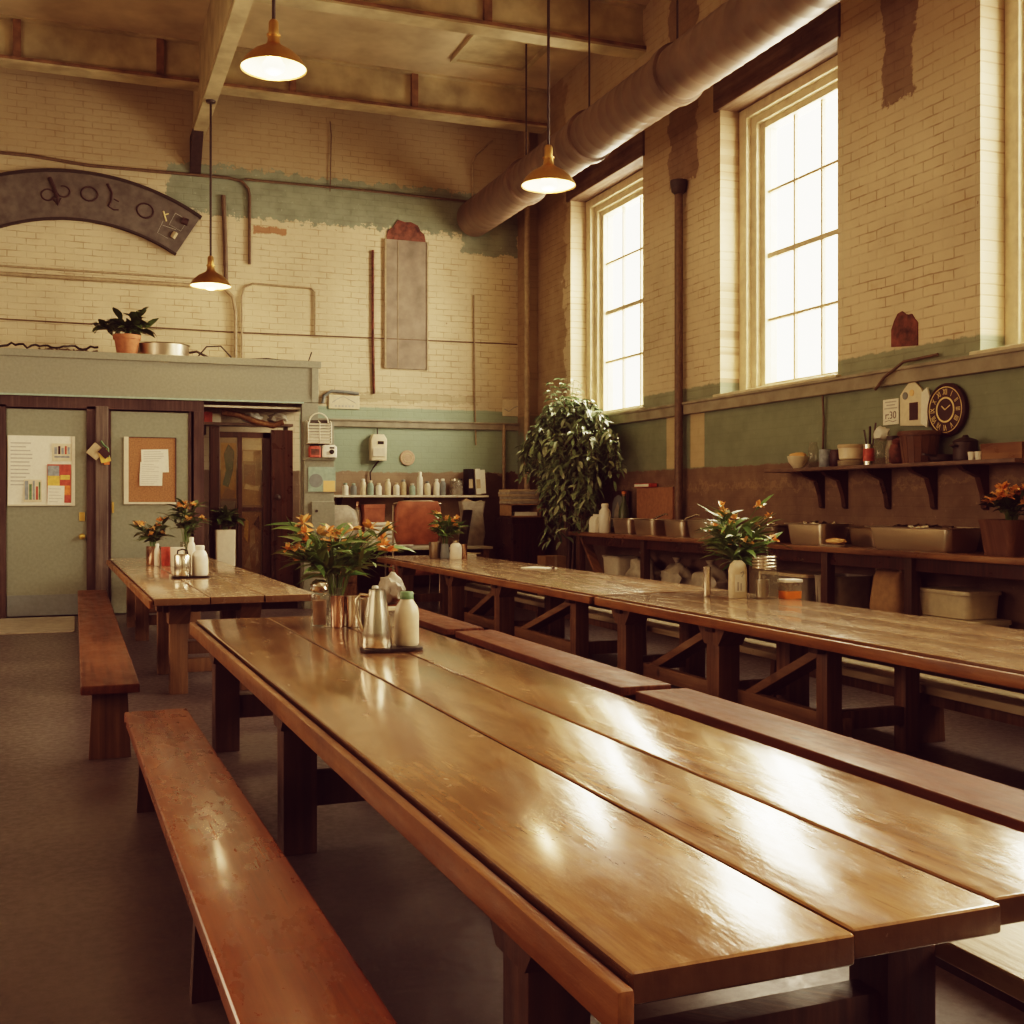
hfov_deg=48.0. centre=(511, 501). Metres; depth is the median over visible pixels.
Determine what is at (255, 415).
crumpled bag
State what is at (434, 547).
tumbler
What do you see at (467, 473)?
ring binder
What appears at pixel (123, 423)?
door
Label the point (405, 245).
board
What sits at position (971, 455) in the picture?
cup
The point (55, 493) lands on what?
flyer
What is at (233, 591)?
dining table
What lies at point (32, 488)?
flyer
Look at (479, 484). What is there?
ring binder
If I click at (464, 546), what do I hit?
tumbler
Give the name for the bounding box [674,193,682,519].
pipe
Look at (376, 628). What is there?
pitcher
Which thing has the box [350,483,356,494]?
bottle
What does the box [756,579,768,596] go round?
cup
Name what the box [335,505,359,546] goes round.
machine
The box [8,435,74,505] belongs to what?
poster board
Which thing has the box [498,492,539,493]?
newspaper
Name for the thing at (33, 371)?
wall partition
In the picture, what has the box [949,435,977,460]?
pot
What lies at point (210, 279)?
pendant lamp
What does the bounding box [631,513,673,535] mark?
pan
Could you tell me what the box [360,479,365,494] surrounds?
bottle
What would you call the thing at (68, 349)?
coiled hose
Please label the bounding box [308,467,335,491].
picture card
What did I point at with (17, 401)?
trim
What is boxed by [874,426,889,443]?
glass jar
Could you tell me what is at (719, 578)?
plastic sack
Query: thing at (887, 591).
sack
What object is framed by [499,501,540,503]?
newspaper
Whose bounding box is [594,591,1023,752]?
dining table
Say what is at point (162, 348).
round pan
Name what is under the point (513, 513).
pile
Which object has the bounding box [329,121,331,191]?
wire
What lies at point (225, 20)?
ceiling beam
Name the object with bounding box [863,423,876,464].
tin
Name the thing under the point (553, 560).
carton
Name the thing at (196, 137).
bracket
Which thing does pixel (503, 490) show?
newspaper
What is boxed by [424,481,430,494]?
bottle
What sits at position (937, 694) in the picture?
bench
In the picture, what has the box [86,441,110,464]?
cluster
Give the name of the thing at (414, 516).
office chair
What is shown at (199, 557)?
shaker
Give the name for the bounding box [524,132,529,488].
pipe
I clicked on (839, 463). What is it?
plate
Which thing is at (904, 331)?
plate
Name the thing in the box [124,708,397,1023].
bench
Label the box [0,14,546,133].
ceiling beam
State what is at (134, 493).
cork board
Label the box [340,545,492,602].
office desk
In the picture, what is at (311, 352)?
loose cable
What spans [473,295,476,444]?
pipe
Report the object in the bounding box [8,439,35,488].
flyer
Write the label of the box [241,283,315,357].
conduit
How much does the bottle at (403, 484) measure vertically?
0.253 m
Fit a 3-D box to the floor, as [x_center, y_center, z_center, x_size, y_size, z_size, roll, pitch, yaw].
[-1.208,1.610,7.190,12.650,0.120,22.900,0,0,-21]
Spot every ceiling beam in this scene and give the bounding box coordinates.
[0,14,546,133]
[192,0,252,140]
[253,0,645,59]
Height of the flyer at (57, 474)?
0.520 m
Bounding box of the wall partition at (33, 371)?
[0,348,320,608]
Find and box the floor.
[0,595,1023,1023]
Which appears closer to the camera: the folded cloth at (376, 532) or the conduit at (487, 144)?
the folded cloth at (376, 532)
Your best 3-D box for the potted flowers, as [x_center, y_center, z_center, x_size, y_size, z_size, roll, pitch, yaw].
[3.924,0.127,9.045,0.483,0.585,0.561,0,0,15]
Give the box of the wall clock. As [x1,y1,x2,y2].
[927,383,968,436]
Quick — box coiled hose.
[38,347,97,351]
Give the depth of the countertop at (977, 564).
10.63 m
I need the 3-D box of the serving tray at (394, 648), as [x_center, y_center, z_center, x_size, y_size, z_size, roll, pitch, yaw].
[-0.625,0.759,5.967,0.320,0.019,0.180,0,0,-24]
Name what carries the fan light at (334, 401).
attached to the wall at (320, 239)
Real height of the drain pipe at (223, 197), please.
1.332 m
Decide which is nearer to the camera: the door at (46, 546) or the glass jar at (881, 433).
the glass jar at (881, 433)
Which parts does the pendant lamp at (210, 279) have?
lamp shade, bulb, rod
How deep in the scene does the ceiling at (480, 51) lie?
17.12 m
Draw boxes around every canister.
[819,449,830,466]
[830,450,842,466]
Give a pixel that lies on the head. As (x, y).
(679, 185)
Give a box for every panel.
[242,450,260,504]
[242,512,260,572]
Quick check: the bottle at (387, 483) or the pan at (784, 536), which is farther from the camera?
the bottle at (387, 483)
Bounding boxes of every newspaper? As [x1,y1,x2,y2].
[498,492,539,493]
[498,494,538,496]
[499,489,537,491]
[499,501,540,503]
[500,497,538,498]
[500,499,541,500]
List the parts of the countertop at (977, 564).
leg, leg, leg, leg, leg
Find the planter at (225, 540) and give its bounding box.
[210,505,245,565]
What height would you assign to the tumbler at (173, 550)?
0.220 m
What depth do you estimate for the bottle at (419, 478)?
18.65 m
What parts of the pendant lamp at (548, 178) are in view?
rod, lamp shade, bulb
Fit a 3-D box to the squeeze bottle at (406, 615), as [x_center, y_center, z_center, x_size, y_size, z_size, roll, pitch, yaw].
[-0.552,0.610,6.027,0.128,0.280,0.127,0,0,-21]
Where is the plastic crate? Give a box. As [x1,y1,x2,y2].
[813,574,870,608]
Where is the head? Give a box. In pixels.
[670,178,687,194]
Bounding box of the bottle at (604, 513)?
[599,503,610,532]
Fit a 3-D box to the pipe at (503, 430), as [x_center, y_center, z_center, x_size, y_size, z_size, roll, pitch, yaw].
[-0.137,-0.630,19.364,0.055,1.360,0.055,0,0,2]
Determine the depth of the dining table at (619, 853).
2.81 m
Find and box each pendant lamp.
[189,99,231,289]
[240,0,306,80]
[521,0,575,192]
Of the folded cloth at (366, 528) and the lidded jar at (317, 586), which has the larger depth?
the folded cloth at (366, 528)
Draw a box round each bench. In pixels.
[78,590,139,759]
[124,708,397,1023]
[360,597,483,642]
[455,630,670,702]
[464,583,678,654]
[636,688,1023,832]
[740,638,1023,742]
[935,922,1023,1011]
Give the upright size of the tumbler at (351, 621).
0.190 m
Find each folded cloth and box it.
[362,543,412,547]
[363,539,395,543]
[364,531,391,535]
[365,527,391,530]
[366,522,391,526]
[368,535,394,539]
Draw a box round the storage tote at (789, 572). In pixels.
[759,569,838,596]
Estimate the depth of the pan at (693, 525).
13.24 m
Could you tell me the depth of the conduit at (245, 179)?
18.46 m
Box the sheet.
[521,565,556,568]
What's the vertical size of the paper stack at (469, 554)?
0.045 m
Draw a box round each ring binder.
[463,469,472,493]
[471,469,485,494]
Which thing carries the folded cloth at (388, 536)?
on the folded cloth at (374, 541)
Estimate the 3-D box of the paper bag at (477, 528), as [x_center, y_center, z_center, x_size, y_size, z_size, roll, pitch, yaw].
[-0.661,0.329,18.855,0.420,0.760,0.300,0,0,-21]
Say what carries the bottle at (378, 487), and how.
on the wall shelf at (339, 497)
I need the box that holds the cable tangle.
[0,342,98,350]
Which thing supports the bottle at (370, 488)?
on the wall shelf at (339, 497)
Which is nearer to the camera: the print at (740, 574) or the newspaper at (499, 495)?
the print at (740, 574)
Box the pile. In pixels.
[512,512,536,515]
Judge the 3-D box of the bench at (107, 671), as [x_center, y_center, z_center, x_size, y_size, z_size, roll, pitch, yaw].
[-3.794,1.320,10.540,0.335,0.460,7.900,0,0,-21]
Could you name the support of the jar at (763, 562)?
on the dining table at (809, 636)
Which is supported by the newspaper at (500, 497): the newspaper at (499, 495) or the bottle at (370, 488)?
the newspaper at (499, 495)
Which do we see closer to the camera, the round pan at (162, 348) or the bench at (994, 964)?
the bench at (994, 964)
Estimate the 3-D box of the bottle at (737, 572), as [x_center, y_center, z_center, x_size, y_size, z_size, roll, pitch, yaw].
[1.813,0.619,9.220,0.155,0.300,0.085,0,0,-21]
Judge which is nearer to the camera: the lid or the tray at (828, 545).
the tray at (828, 545)
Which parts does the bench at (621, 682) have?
leg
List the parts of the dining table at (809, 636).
edge rail, leg, leg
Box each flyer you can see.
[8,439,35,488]
[24,480,41,501]
[47,464,70,502]
[47,486,64,504]
[52,443,70,460]
[140,462,162,473]
[140,473,161,485]
[141,449,168,471]
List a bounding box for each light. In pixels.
[321,389,358,408]
[902,392,907,399]
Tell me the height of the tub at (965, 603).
0.225 m
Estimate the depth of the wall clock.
10.06 m
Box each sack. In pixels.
[624,552,660,580]
[660,557,693,584]
[689,560,727,589]
[869,568,923,615]
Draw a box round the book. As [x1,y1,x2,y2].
[634,483,656,487]
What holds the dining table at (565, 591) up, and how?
on the floor
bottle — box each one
[342,483,348,494]
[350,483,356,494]
[355,501,360,538]
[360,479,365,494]
[367,480,373,494]
[376,483,381,494]
[385,479,390,494]
[393,483,398,494]
[394,591,418,645]
[400,479,405,494]
[409,484,414,494]
[417,472,422,494]
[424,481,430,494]
[433,479,439,494]
[440,479,445,494]
[599,503,610,532]
[619,491,629,517]
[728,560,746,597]
[792,582,800,599]
[801,583,813,601]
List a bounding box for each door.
[6,408,86,616]
[111,411,187,613]
[209,426,292,585]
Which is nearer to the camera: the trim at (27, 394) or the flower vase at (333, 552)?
the flower vase at (333, 552)
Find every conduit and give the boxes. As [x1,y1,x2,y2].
[0,151,250,263]
[0,265,194,278]
[0,271,236,357]
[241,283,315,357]
[244,178,466,201]
[472,140,492,195]
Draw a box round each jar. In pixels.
[310,579,328,626]
[450,540,461,559]
[752,555,777,599]
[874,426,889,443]
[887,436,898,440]
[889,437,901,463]
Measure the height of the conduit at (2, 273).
1.300 m
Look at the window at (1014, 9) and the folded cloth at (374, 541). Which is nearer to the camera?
the window at (1014, 9)
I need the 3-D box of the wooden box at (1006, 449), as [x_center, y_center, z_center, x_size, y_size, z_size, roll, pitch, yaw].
[4.018,-0.411,9.272,0.200,0.130,0.440,0,0,-21]
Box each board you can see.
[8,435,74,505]
[124,437,175,503]
[384,220,427,369]
[637,487,673,518]
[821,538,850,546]
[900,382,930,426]
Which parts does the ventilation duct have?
hanger rod, hanger rod, hanger rod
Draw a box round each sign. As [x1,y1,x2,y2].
[0,168,201,255]
[502,399,517,415]
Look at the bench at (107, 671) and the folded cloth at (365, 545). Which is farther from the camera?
the folded cloth at (365, 545)
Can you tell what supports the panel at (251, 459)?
attached to the door at (277, 445)
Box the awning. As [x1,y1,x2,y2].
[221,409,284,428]
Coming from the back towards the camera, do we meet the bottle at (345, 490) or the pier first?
the pier
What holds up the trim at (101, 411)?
attached to the wall partition at (33, 371)
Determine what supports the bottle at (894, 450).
on the shelf at (979, 469)
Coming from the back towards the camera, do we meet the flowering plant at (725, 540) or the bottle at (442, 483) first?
the bottle at (442, 483)
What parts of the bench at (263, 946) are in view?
leg, leg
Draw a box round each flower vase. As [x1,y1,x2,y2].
[128,516,176,564]
[157,498,212,549]
[264,513,415,618]
[428,510,466,558]
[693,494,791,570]
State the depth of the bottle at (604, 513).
15.63 m
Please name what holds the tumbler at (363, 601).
on the dining table at (619, 853)
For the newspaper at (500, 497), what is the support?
on the newspaper at (500, 499)
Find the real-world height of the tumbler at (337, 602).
0.190 m
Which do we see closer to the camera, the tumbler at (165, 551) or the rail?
the tumbler at (165, 551)
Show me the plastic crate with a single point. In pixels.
(852, 590)
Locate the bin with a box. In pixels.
[602,555,638,575]
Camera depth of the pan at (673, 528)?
13.75 m
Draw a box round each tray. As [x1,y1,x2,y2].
[171,575,209,578]
[360,644,422,652]
[500,504,540,516]
[821,544,850,546]
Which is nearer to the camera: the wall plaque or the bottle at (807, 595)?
the bottle at (807, 595)
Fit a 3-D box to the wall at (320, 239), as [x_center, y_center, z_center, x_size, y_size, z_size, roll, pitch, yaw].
[-5.204,-2.575,17.706,12.650,8.250,0.400,0,0,-21]
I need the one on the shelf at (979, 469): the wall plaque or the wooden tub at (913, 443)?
the wooden tub at (913, 443)
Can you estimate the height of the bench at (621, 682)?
0.460 m
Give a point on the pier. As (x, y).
(533, 136)
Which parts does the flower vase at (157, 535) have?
pot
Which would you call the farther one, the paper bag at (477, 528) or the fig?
the paper bag at (477, 528)
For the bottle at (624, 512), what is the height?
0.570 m
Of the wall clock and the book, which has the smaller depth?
the wall clock
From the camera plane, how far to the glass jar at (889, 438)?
10.53 m
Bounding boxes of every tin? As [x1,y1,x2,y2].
[308,444,320,456]
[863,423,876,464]
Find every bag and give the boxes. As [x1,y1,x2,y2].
[242,413,262,422]
[267,412,287,422]
[378,572,405,603]
[458,499,484,545]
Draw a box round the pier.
[518,131,537,488]
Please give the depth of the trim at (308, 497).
16.69 m
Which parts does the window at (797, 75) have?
sill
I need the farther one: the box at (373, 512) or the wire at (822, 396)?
the box at (373, 512)
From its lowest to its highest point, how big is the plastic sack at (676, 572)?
0.505 m
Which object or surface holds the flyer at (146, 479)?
attached to the cork board at (134, 493)
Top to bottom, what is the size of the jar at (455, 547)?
0.260 m
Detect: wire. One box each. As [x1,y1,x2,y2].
[0,318,516,344]
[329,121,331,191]
[821,395,824,448]
[874,353,938,390]
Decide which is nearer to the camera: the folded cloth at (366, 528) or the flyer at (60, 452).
the flyer at (60, 452)
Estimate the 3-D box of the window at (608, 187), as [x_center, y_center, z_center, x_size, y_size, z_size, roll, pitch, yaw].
[1.562,-3.125,16.849,0.630,3.810,2.610,0,0,-21]
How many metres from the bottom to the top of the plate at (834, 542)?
0.084 m
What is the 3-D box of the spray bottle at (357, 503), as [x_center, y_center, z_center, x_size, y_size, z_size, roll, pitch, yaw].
[-2.472,0.348,18.407,0.120,0.720,0.120,0,0,-21]
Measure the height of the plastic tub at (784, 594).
0.155 m
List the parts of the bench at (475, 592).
leg, leg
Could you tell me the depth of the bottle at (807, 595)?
11.54 m
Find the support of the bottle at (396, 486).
on the wall shelf at (339, 497)
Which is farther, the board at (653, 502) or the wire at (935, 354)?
the board at (653, 502)
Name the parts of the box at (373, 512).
lid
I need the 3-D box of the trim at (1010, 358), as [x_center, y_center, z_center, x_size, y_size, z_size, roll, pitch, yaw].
[4.169,-1.173,9.179,0.085,0.155,22.200,0,0,-21]
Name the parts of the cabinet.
cabinet door, cabinet door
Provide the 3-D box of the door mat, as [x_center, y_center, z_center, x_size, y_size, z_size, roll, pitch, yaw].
[-5.979,1.542,14.438,0.920,0.015,1.900,0,0,-21]
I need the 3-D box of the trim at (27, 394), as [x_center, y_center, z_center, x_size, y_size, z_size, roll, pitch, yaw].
[-6.628,-1.438,15.331,7.700,0.025,0.070,0,0,-21]
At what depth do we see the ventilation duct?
12.73 m
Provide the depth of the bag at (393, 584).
12.22 m
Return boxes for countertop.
[569,531,1023,637]
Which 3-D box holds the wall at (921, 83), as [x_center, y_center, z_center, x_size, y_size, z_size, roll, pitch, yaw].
[4.465,-2.575,9.292,0.550,8.250,22.200,0,0,-21]
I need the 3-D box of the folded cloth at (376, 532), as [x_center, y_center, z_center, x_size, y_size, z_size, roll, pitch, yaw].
[-1.935,0.481,17.900,0.660,0.063,0.440,0,0,-21]
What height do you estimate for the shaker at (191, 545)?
0.340 m
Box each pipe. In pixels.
[221,195,227,279]
[372,250,374,393]
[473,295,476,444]
[502,425,505,489]
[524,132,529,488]
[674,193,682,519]
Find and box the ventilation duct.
[457,0,840,236]
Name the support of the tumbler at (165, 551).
on the dining table at (233, 591)
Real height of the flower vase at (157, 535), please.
0.608 m
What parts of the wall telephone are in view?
plate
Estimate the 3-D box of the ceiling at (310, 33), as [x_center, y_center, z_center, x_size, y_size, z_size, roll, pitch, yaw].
[-1.208,-6.800,7.190,12.650,0.200,22.900,0,0,-21]
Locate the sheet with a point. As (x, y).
(550, 566)
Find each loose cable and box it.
[198,345,231,357]
[252,352,311,360]
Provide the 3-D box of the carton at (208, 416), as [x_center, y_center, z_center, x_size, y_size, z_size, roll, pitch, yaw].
[-4.426,-1.246,16.911,0.260,0.150,0.160,0,0,-21]
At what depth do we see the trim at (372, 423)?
18.84 m
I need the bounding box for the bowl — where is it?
[787,452,809,467]
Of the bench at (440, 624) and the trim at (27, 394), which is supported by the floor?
the bench at (440, 624)
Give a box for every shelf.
[204,422,292,434]
[334,495,488,504]
[764,458,1023,509]
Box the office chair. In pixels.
[384,500,440,605]
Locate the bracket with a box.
[190,129,203,173]
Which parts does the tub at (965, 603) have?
tub lid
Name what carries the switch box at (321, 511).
attached to the wall partition at (33, 371)
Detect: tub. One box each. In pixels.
[777,578,802,598]
[837,444,862,459]
[897,430,941,462]
[920,586,1001,619]
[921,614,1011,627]
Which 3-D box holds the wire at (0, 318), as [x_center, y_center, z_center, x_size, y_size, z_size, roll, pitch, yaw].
[-5.333,-2.650,17.411,11.600,0.060,0.020,0,0,-21]
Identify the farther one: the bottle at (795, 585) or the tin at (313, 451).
the tin at (313, 451)
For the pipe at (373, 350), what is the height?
2.320 m
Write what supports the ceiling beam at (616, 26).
attached to the ceiling at (310, 33)
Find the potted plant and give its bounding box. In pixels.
[91,307,158,352]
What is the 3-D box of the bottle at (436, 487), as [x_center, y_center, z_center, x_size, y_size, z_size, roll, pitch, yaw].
[-1.235,-0.244,18.796,0.100,0.267,0.100,0,0,-21]
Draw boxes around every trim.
[0,393,303,403]
[0,395,203,618]
[96,406,107,592]
[191,412,192,536]
[302,421,335,608]
[318,418,518,430]
[533,346,1023,428]
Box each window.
[566,130,644,414]
[713,2,840,396]
[969,0,1023,354]
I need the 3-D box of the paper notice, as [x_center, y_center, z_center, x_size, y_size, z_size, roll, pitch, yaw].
[3.574,-0.850,10.847,0.009,0.240,0.220,0,0,-21]
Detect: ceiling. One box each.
[0,0,651,88]
[450,35,550,72]
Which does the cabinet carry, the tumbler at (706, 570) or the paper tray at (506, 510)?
the paper tray at (506, 510)
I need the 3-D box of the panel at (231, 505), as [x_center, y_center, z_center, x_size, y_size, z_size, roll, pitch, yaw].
[-4.174,0.370,16.924,0.220,0.760,0.010,0,0,-21]
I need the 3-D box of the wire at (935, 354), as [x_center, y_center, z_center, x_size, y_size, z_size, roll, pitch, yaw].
[3.606,-1.191,10.573,0.055,0.266,0.810,0,0,-24]
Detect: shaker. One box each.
[154,544,159,565]
[187,537,194,565]
[192,545,207,575]
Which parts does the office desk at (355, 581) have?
drawer, drawer, panel, panel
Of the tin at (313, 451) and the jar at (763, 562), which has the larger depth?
the tin at (313, 451)
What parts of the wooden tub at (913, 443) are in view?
lid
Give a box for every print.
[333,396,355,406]
[737,571,743,590]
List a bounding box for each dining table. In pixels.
[106,557,319,694]
[190,614,1023,1023]
[377,555,727,658]
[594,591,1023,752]
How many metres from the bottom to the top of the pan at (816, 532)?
0.236 m
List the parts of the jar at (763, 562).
ribbed lid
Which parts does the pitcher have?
handle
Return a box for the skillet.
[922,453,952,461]
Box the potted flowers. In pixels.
[978,481,1023,555]
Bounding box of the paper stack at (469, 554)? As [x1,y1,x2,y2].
[449,552,480,556]
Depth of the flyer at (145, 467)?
15.96 m
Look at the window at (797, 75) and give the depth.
13.34 m
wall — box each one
[0,67,517,596]
[538,0,1023,692]
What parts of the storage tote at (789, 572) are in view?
lid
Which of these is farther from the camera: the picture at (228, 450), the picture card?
the picture at (228, 450)
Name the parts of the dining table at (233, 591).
edge rail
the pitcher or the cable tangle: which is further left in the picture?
the cable tangle
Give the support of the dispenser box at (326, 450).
attached to the wall partition at (33, 371)
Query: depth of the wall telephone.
18.50 m
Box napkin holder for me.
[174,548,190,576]
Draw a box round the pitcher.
[355,588,391,648]
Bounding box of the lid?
[450,478,461,480]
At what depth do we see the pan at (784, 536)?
11.92 m
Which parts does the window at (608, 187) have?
sill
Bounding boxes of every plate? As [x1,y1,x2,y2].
[838,460,862,461]
[839,463,862,464]
[891,311,917,346]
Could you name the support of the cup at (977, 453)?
on the shelf at (979, 469)
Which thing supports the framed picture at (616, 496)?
on the countertop at (977, 564)
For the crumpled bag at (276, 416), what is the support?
on the shelf at (226, 424)
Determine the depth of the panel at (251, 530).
17.04 m
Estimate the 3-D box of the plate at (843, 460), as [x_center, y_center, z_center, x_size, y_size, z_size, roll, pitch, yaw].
[3.289,-0.393,11.135,0.270,0.012,0.270,0,0,-21]
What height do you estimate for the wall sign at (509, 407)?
0.280 m
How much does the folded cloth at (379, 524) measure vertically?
0.063 m
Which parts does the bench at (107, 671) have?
seat, leg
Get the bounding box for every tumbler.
[161,547,169,565]
[170,547,184,565]
[331,596,344,627]
[346,595,359,627]
[360,598,366,624]
[429,542,441,557]
[461,544,466,558]
[703,567,710,595]
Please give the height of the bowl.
0.169 m
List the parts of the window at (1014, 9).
sill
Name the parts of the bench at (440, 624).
leg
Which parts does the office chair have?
arm leg, leg, seat, rail, backrest, arm leg, leg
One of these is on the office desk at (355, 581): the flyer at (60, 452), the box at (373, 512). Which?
the box at (373, 512)
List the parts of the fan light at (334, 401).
sign plate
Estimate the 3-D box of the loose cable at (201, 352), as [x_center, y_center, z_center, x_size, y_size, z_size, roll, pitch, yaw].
[-4.246,-2.142,16.410,0.498,0.198,0.039,0,0,-23]
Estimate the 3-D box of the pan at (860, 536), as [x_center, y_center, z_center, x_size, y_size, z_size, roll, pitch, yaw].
[3.389,0.329,10.787,0.330,0.180,0.473,0,0,-21]
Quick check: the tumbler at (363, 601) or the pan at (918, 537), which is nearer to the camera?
the tumbler at (363, 601)
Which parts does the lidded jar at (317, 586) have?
foil lid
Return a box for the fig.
[514,378,627,568]
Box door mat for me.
[0,616,74,634]
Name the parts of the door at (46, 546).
kick plate, lock plate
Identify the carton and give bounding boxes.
[204,412,220,421]
[537,555,565,596]
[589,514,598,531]
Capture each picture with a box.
[221,443,235,498]
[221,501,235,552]
[611,490,629,531]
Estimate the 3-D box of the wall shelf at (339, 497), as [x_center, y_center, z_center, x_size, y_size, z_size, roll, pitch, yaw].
[-1.693,0.030,18.645,2.680,0.280,0.340,0,0,-21]
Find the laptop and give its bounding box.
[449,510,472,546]
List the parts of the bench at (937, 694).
leg, leg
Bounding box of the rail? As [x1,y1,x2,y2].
[204,405,300,409]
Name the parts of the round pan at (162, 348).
handle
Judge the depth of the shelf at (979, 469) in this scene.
10.41 m
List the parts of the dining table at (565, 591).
edge rail, leg, leg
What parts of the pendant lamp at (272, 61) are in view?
lamp shade, bulb, rod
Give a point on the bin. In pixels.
(613, 564)
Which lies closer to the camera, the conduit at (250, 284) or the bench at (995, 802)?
the bench at (995, 802)
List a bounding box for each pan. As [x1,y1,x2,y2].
[137,342,208,356]
[610,518,642,533]
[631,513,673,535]
[661,514,699,536]
[684,520,734,538]
[740,522,790,541]
[784,520,852,544]
[846,527,875,547]
[864,524,980,552]
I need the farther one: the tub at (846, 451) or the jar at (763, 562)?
the tub at (846, 451)
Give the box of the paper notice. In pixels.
[883,398,898,424]
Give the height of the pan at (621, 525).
0.200 m
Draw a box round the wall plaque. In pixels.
[400,450,414,465]
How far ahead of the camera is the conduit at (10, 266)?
17.08 m
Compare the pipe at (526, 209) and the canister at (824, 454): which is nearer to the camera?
the canister at (824, 454)
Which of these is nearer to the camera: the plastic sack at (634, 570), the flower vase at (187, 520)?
the flower vase at (187, 520)
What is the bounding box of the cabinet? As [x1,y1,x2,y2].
[495,517,544,594]
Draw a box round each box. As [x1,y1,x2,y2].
[311,501,334,537]
[321,445,336,456]
[361,504,384,544]
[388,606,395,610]
[981,441,1023,458]
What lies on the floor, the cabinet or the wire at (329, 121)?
the cabinet
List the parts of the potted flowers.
pot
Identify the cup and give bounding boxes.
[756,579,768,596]
[968,452,974,459]
[975,451,981,459]
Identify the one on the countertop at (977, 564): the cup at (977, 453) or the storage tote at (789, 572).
the storage tote at (789, 572)
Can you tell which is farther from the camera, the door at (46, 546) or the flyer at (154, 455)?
the flyer at (154, 455)
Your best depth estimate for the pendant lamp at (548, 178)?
11.88 m
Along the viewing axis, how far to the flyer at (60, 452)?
15.55 m
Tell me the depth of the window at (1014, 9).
9.76 m
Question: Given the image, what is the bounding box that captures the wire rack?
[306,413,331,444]
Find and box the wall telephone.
[369,428,386,479]
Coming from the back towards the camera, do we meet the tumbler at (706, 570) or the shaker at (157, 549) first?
the shaker at (157, 549)
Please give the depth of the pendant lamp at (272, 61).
9.88 m
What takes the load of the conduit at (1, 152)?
attached to the wall at (320, 239)
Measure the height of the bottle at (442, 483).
0.271 m
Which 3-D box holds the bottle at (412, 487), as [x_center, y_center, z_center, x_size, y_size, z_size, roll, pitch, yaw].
[-1.617,-0.205,18.657,0.100,0.189,0.100,0,0,-21]
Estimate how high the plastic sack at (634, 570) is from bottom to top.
0.540 m
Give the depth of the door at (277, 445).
17.05 m
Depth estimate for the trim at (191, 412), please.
17.11 m
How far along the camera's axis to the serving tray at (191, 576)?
11.26 m
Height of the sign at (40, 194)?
1.146 m

